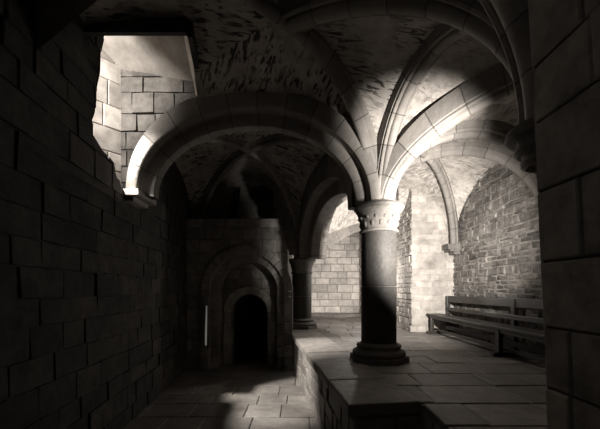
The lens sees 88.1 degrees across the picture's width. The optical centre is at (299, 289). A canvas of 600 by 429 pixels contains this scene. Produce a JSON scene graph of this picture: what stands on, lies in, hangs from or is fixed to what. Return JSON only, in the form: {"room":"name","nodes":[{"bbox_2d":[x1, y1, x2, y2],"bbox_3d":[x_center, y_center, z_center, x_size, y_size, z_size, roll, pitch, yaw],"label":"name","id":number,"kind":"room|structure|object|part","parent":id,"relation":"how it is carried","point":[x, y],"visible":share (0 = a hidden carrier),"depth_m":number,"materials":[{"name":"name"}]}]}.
{"room":"church","nodes":[
{"label":"church","id":0,"kind":"room"},
{"bbox_2d":[33,0,132,209],"bbox_3d":[-2.300,-2.850,3.680,2.400,3.400,1.960,0,0,0],"label":"wall","id":1,"kind":"structure","parent":0,"point":[53,16],"depth_m":2.75,"materials":[{"name":"stone"}]},
{"bbox_2d":[0,0,192,428],"bbox_3d":[-2.344,-1.100,2.801,0.052,6.100,11.647,0,0,-5],"label":"wall","id":2,"kind":"structure","parent":0,"point":[93,287],"depth_m":3.24,"materials":[{"name":"stone"}]},
{"bbox_2d":[92,37,132,188],"bbox_3d":[-2.542,-2.760,4.130,0.159,2.780,1.079,0,0,-5],"label":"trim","id":3,"kind":"structure","parent":2,"relation":"attached to","point":[124,183],"depth_m":4.66,"materials":[{"name":"stone"}]},
{"bbox_2d":[123,189,155,208],"bbox_3d":[-2.420,-1.345,4.630,0.300,0.160,0.560,0,0,0],"label":"corbel","id":4,"kind":"object","parent":2,"relation":"attached to","point":[137,198],"visible":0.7,"depth_m":4.49,"materials":[{"name":"grey stone"}]},
{"bbox_2d":[82,16,198,95],"bbox_3d":[-1.845,-3.038,4.037,1.271,0.495,1.184,0,0,0],"label":"trim","id":5,"kind":"structure","parent":2,"relation":"attached to","point":[155,26],"depth_m":3.44,"materials":[{"name":"stone"}]},
{"bbox_2d":[92,49,121,182],"bbox_3d":[-3.067,-2.625,4.205,0.042,2.950,1.188,0,0,40],"label":"wall","id":6,"kind":"structure","parent":0,"point":[106,121],"depth_m":4.53,"materials":[{"name":"stone"}]},
{"bbox_2d":[102,36,192,80],"bbox_3d":[-2.350,-3.841,3.710,2.500,1.627,1.900,0,0,0],"label":"ceiling","id":7,"kind":"structure","parent":0,"point":[164,56],"depth_m":4.43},
{"bbox_2d":[119,69,195,187],"bbox_3d":[-1.970,-2.440,4.660,1.540,2.220,0.048,0,0,0],"label":"wall","id":8,"kind":"structure","parent":0,"point":[153,95],"depth_m":4.65,"materials":[{"name":"grey stone"}]},
{"bbox_2d":[123,363,320,428],"bbox_3d":[-0.700,1.957,2.800,5.000,0.034,11.000,0,0,0],"label":"floor","id":9,"kind":"structure","parent":0,"point":[234,395],"depth_m":5.40,"materials":[{"name":"grey stone"}]},
{"bbox_2d":[291,332,446,428],"bbox_3d":[0.820,1.490,2.558,0.755,0.920,10.194,0,0,-8],"label":"wall","id":10,"kind":"structure","parent":9,"relation":"on","point":[340,392],"depth_m":3.45,"materials":[{"name":"grey stone"}]},
{"bbox_2d":[186,219,288,368],"bbox_3d":[-1.561,0.100,8.069,2.545,3.700,0.962,0,0,0],"label":"wall","id":11,"kind":"structure","parent":0,"point":[206,239],"depth_m":7.59,"materials":[{"name":"stone"}]},
{"bbox_2d":[201,245,292,369],"bbox_3d":[-1.300,0.427,7.719,2.240,3.034,0.361,0,0,0],"label":"arch","id":12,"kind":"object","parent":11,"relation":"attached to","point":[208,276],"visible":0.88,"depth_m":7.55,"materials":[{"name":"stone"}]},
{"bbox_2d":[203,302,209,347],"bbox_3d":[-2.272,0.850,7.530,0.135,1.100,0.070,0,0,0],"label":"window slit","id":13,"kind":"object","parent":12,"relation":"attached to","point":[206,311],"visible":1,"depth_m":7.49,"materials":[{"name":"beige"}]},
{"bbox_2d":[238,185,255,218],"bbox_3d":[-1.380,-2.295,8.260,0.520,1.110,0.320,0,0,0],"label":"buttress","id":14,"kind":"object","parent":11,"relation":"on","point":[246,211],"visible":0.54,"depth_m":8.23,"materials":[{"name":"stone"}]},
{"bbox_2d":[232,294,267,362],"bbox_3d":[-1.330,0.850,9.415,1.200,2.400,2.030,0,0,0],"label":"doorway","id":15,"kind":"structure","parent":0,"point":[250,320],"depth_m":10.37,"materials":[{"name":"black"}]},
{"bbox_2d":[222,263,277,362],"bbox_3d":[-1.300,0.500,8.206,2.000,2.900,0.036,0,0,0],"label":"wall","id":16,"kind":"structure","parent":0,"point":[248,274],"depth_m":8.20,"materials":[{"name":"stone"}]},
{"bbox_2d":[210,254,284,367],"bbox_3d":[-1.300,0.522,7.955,1.860,2.844,0.531,0,0,0],"label":"arch","id":17,"kind":"object","parent":16,"relation":"attached to","point":[219,278],"visible":0.78,"depth_m":7.70,"materials":[{"name":"stone"}]},
{"bbox_2d":[223,287,274,363],"bbox_3d":[-1.330,0.927,8.314,1.360,2.033,0.372,0,0,0],"label":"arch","id":18,"kind":"structure","parent":16,"relation":"in","point":[228,327],"depth_m":8.14,"materials":[{"name":"grey stone"}]},
{"bbox_2d":[208,173,296,254],"bbox_3d":[-1.450,-2.250,8.659,3.300,2.600,0.502,0,0,0],"label":"wall","id":19,"kind":"structure","parent":0,"point":[267,204],"depth_m":8.42,"materials":[{"name":"stone"}]},
{"bbox_2d":[79,0,440,138],"bbox_3d":[-0.404,-2.184,3.365,4.318,1.868,2.947,0,0,-11],"label":"ceiling","id":20,"kind":"structure","parent":0,"point":[239,49],"depth_m":3.79,"materials":[{"name":"grey stone"}]},
{"bbox_2d":[289,255,291,279],"bbox_3d":[-0.326,-0.740,11.500,0.036,3.620,6.000,0,0,0],"label":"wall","id":21,"kind":"structure","parent":0,"point":[290,256],"depth_m":10.22,"materials":[{"name":"stone"}]},
{"bbox_2d":[311,232,359,312],"bbox_3d":[1.800,-0.890,14.402,4.400,3.920,0.044,0,0,0],"label":"wall","id":22,"kind":"structure","parent":0,"point":[335,278],"depth_m":14.39,"materials":[{"name":"grey stone"}]},
{"bbox_2d":[175,131,497,219],"bbox_3d":[0.532,-2.031,6.600,6.776,2.362,4.000,0,0,0],"label":"ceiling","id":23,"kind":"structure","parent":0,"point":[295,162],"depth_m":6.97,"materials":[{"name":"grey stone"}]},
{"bbox_2d":[329,187,449,242],"bbox_3d":[2.121,-1.765,8.793,3.860,1.870,1.550,0,0,17],"label":"ceiling","id":24,"kind":"structure","parent":0,"point":[342,218],"depth_m":8.50,"materials":[{"name":"beige stone"}]},
{"bbox_2d":[293,312,547,428],"bbox_3d":[1.800,1.057,5.950,4.400,0.035,17.100,0,0,0],"label":"floor","id":25,"kind":"structure","parent":0,"point":[457,380],"depth_m":3.67,"materials":[{"name":"grey stone"}]},
{"bbox_2d":[289,258,316,329],"bbox_3d":[0.050,0.105,8.600,0.841,1.910,0.841,0,0,0],"label":"column","id":26,"kind":"structure","parent":25,"relation":"on","point":[301,268],"depth_m":8.35,"materials":[{"name":"stone"}]},
{"bbox_2d":[204,172,295,257],"bbox_3d":[-1.403,-2.193,8.500,2.853,2.694,0.187,0,0,-4],"label":"rib","id":27,"kind":"object","parent":26,"relation":"on","point":[223,184],"visible":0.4,"depth_m":8.39,"materials":[{"name":"stone"}]},
{"bbox_2d":[202,134,298,257],"bbox_3d":[-1.225,-2.170,6.625,0.187,2.640,4.642,0,0,33],"label":"rib","id":28,"kind":"object","parent":26,"relation":"on","point":[227,140],"visible":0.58,"depth_m":7.35,"materials":[{"name":"stone"}]},
{"bbox_2d":[327,223,360,248],"bbox_3d":[1.348,-1.523,8.978,3.024,1.693,0.208,0,0,-16],"label":"arch","id":29,"kind":"object","parent":26,"relation":"on","point":[334,237],"visible":0.29,"depth_m":8.84,"materials":[{"name":"stone"}]},
{"bbox_2d":[297,153,398,258],"bbox_3d":[0.730,-1.762,6.625,0.780,1.856,3.852,0,0,-13],"label":"arch","id":30,"kind":"object","parent":26,"relation":"on","point":[327,184],"visible":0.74,"depth_m":7.21,"materials":[{"name":"stone"}]},
{"bbox_2d":[337,141,538,206],"bbox_3d":[1.985,-1.965,6.600,0.221,2.230,5.506,0,0,-44],"label":"arch","id":31,"kind":"object","parent":26,"relation":"on","point":[480,149],"visible":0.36,"depth_m":5.31,"materials":[{"name":"stone"}]},
{"bbox_2d":[350,200,408,365],"bbox_3d":[1.180,-0.095,4.650,0.804,2.310,0.804,0,0,0],"label":"column","id":32,"kind":"structure","parent":25,"relation":"on","point":[378,220],"depth_m":4.42,"materials":[{"name":"stone"}]},
{"bbox_2d":[126,91,380,205],"bbox_3d":[-0.660,-2.060,4.650,3.620,1.620,0.520,0,0,0],"label":"arch","id":33,"kind":"object","parent":32,"relation":"on","point":[191,122],"visible":0.94,"depth_m":4.46,"materials":[{"name":"stone"}]},
{"bbox_2d":[195,133,312,218],"bbox_3d":[-0.838,-2.267,6.525,5.450,2.446,0.187,0,0,43],"label":"rib","id":34,"kind":"object","parent":32,"relation":"on","point":[276,139],"visible":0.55,"depth_m":7.07,"materials":[{"name":"stone"}]},
{"bbox_2d":[238,0,376,200],"bbox_3d":[-0.528,-2.316,3.075,4.587,2.148,0.187,0,0,-43],"label":"rib","id":35,"kind":"object","parent":32,"relation":"on","point":[311,40],"visible":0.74,"depth_m":3.90,"materials":[{"name":"stone"}]},
{"bbox_2d":[377,23,466,199],"bbox_3d":[1.590,-2.218,3.495,0.248,1.943,2.392,0,0,-20],"label":"rib","id":36,"kind":"object","parent":32,"relation":"on","point":[443,36],"visible":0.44,"depth_m":3.96,"materials":[{"name":"stone"}]},
{"bbox_2d":[380,62,514,199],"bbox_3d":[2.465,-1.873,3.475,3.423,1.455,0.281,0,0,42],"label":"arch","id":37,"kind":"object","parent":32,"relation":"on","point":[495,83],"visible":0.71,"depth_m":3.91,"materials":[{"name":"stone"}]},
{"bbox_2d":[392,119,536,199],"bbox_3d":[2.550,-1.858,4.625,2.681,1.865,0.324,0,0,1],"label":"arch","id":38,"kind":"object","parent":32,"relation":"on","point":[495,132],"visible":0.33,"depth_m":4.54,"materials":[{"name":"stone"}]},
{"bbox_2d":[359,187,453,331],"bbox_3d":[3.285,-0.825,11.073,1.149,3.750,6.854,0,0,0],"label":"wall pier","id":39,"kind":"object","parent":25,"relation":"on","point":[425,273],"visible":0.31,"depth_m":7.66,"materials":[{"name":"grey stone"}]},
{"bbox_2d":[426,296,545,362],"bbox_3d":[3.334,0.595,5.266,0.608,0.910,4.632,0,0,0],"label":"bench","id":40,"kind":"object","parent":25,"relation":"on","point":[514,330],"visible":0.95,"depth_m":5.20,"materials":[{"name":"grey wood"}]},
{"bbox_3d":[3.150,0.800,7.400,0.070,0.370,0.090,0,0,0],"label":"leg","id":41,"kind":"part","parent":40,"relation":"part of","materials":[{"name":"brown wood"}]},
{"bbox_3d":[3.600,0.600,7.540,0.075,0.900,0.085,0,0,0],"label":"post","id":42,"kind":"part","parent":40,"relation":"part of","materials":[{"name":"brown wood"}]},
{"bbox_3d":[3.270,0.595,5.265,0.360,0.045,4.630,0,0,0],"label":"seat","id":43,"kind":"part","parent":40,"relation":"part of","materials":[{"name":"brown wood"}]},
{"bbox_3d":[3.140,0.645,5.265,0.030,0.060,4.330,0,0,0],"label":"seat rail","id":44,"kind":"part","parent":40,"relation":"part of","materials":[{"name":"brown wood"}]},
{"bbox_3d":[3.575,0.460,5.265,0.035,0.085,4.550,0,0,0],"label":"rail","id":45,"kind":"part","parent":40,"relation":"part of","materials":[{"name":"brown wood"}]},
{"bbox_3d":[3.600,0.215,5.265,0.045,0.150,4.630,0,0,0],"label":"rail","id":46,"kind":"part","parent":40,"relation":"part of","materials":[{"name":"brown wood"}]},
{"bbox_3d":[3.150,0.800,4.900,0.070,0.370,0.090,0,0,0],"label":"leg","id":47,"kind":"part","parent":40,"relation":"part of","materials":[{"name":"brown wood"}]},
{"bbox_3d":[3.600,0.600,5.200,0.075,0.900,0.085,0,0,0],"label":"post","id":48,"kind":"part","parent":40,"relation":"part of","materials":[{"name":"brown wood"}]},
{"bbox_2d":[399,34,518,138],"bbox_3d":[2.550,-1.894,3.475,2.740,1.928,2.350,0,0,0],"label":"ceiling","id":49,"kind":"structure","parent":0,"point":[467,57],"depth_m":3.83,"materials":[{"name":"grey stone"}]},
{"bbox_2d":[453,164,544,357],"bbox_3d":[3.791,-0.740,2.950,0.065,3.620,10.900,0,0,0],"label":"wall","id":50,"kind":"structure","parent":0,"point":[499,256],"depth_m":5.90,"materials":[{"name":"brick"}]},
{"bbox_2d":[442,243,460,254],"bbox_3d":[3.650,-0.975,7.500,0.300,0.250,0.356,0,0,0],"label":"corbel","id":51,"kind":"object","parent":50,"relation":"attached to","point":[452,249],"visible":1,"depth_m":7.36,"materials":[{"name":"stone"}]},
{"bbox_2d":[419,149,458,243],"bbox_3d":[2.465,-2.087,6.075,0.187,1.986,3.778,0,0,42],"label":"rib","id":52,"kind":"object","parent":51,"relation":"on","point":[436,165],"visible":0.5,"depth_m":7.03,"materials":[{"name":"stone"}]},
{"bbox_2d":[528,0,599,428],"bbox_3d":[2.799,-0.650,-0.434,2.552,5.201,5.211,0,0,0],"label":"wall","id":53,"kind":"structure","parent":0,"point":[564,34],"depth_m":1.92,"materials":[{"name":"stone"}]},
{"bbox_2d":[479,0,534,122],"bbox_3d":[-0.118,-2.341,1.920,4.258,2.198,0.432,0,0,-11],"label":"arch","id":54,"kind":"object","parent":53,"relation":"attached to","point":[509,17],"visible":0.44,"depth_m":2.29,"materials":[{"name":"stone"}]},
{"bbox_2d":[505,116,536,172],"bbox_3d":[1.880,-1.080,2.360,0.542,0.340,0.542,0,0,0],"label":"corbel","id":55,"kind":"object","parent":53,"relation":"attached to","point":[520,139],"visible":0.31,"depth_m":2.33,"materials":[{"name":"stone"}]},
{"bbox_2d":[281,0,511,76],"bbox_3d":[0.917,-2.320,2.896,2.375,2.140,0.335,0,0,27],"label":"arch","id":56,"kind":"object","parent":55,"relation":"on","point":[470,17],"visible":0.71,"depth_m":2.86,"materials":[{"name":"stone"}]}
]}

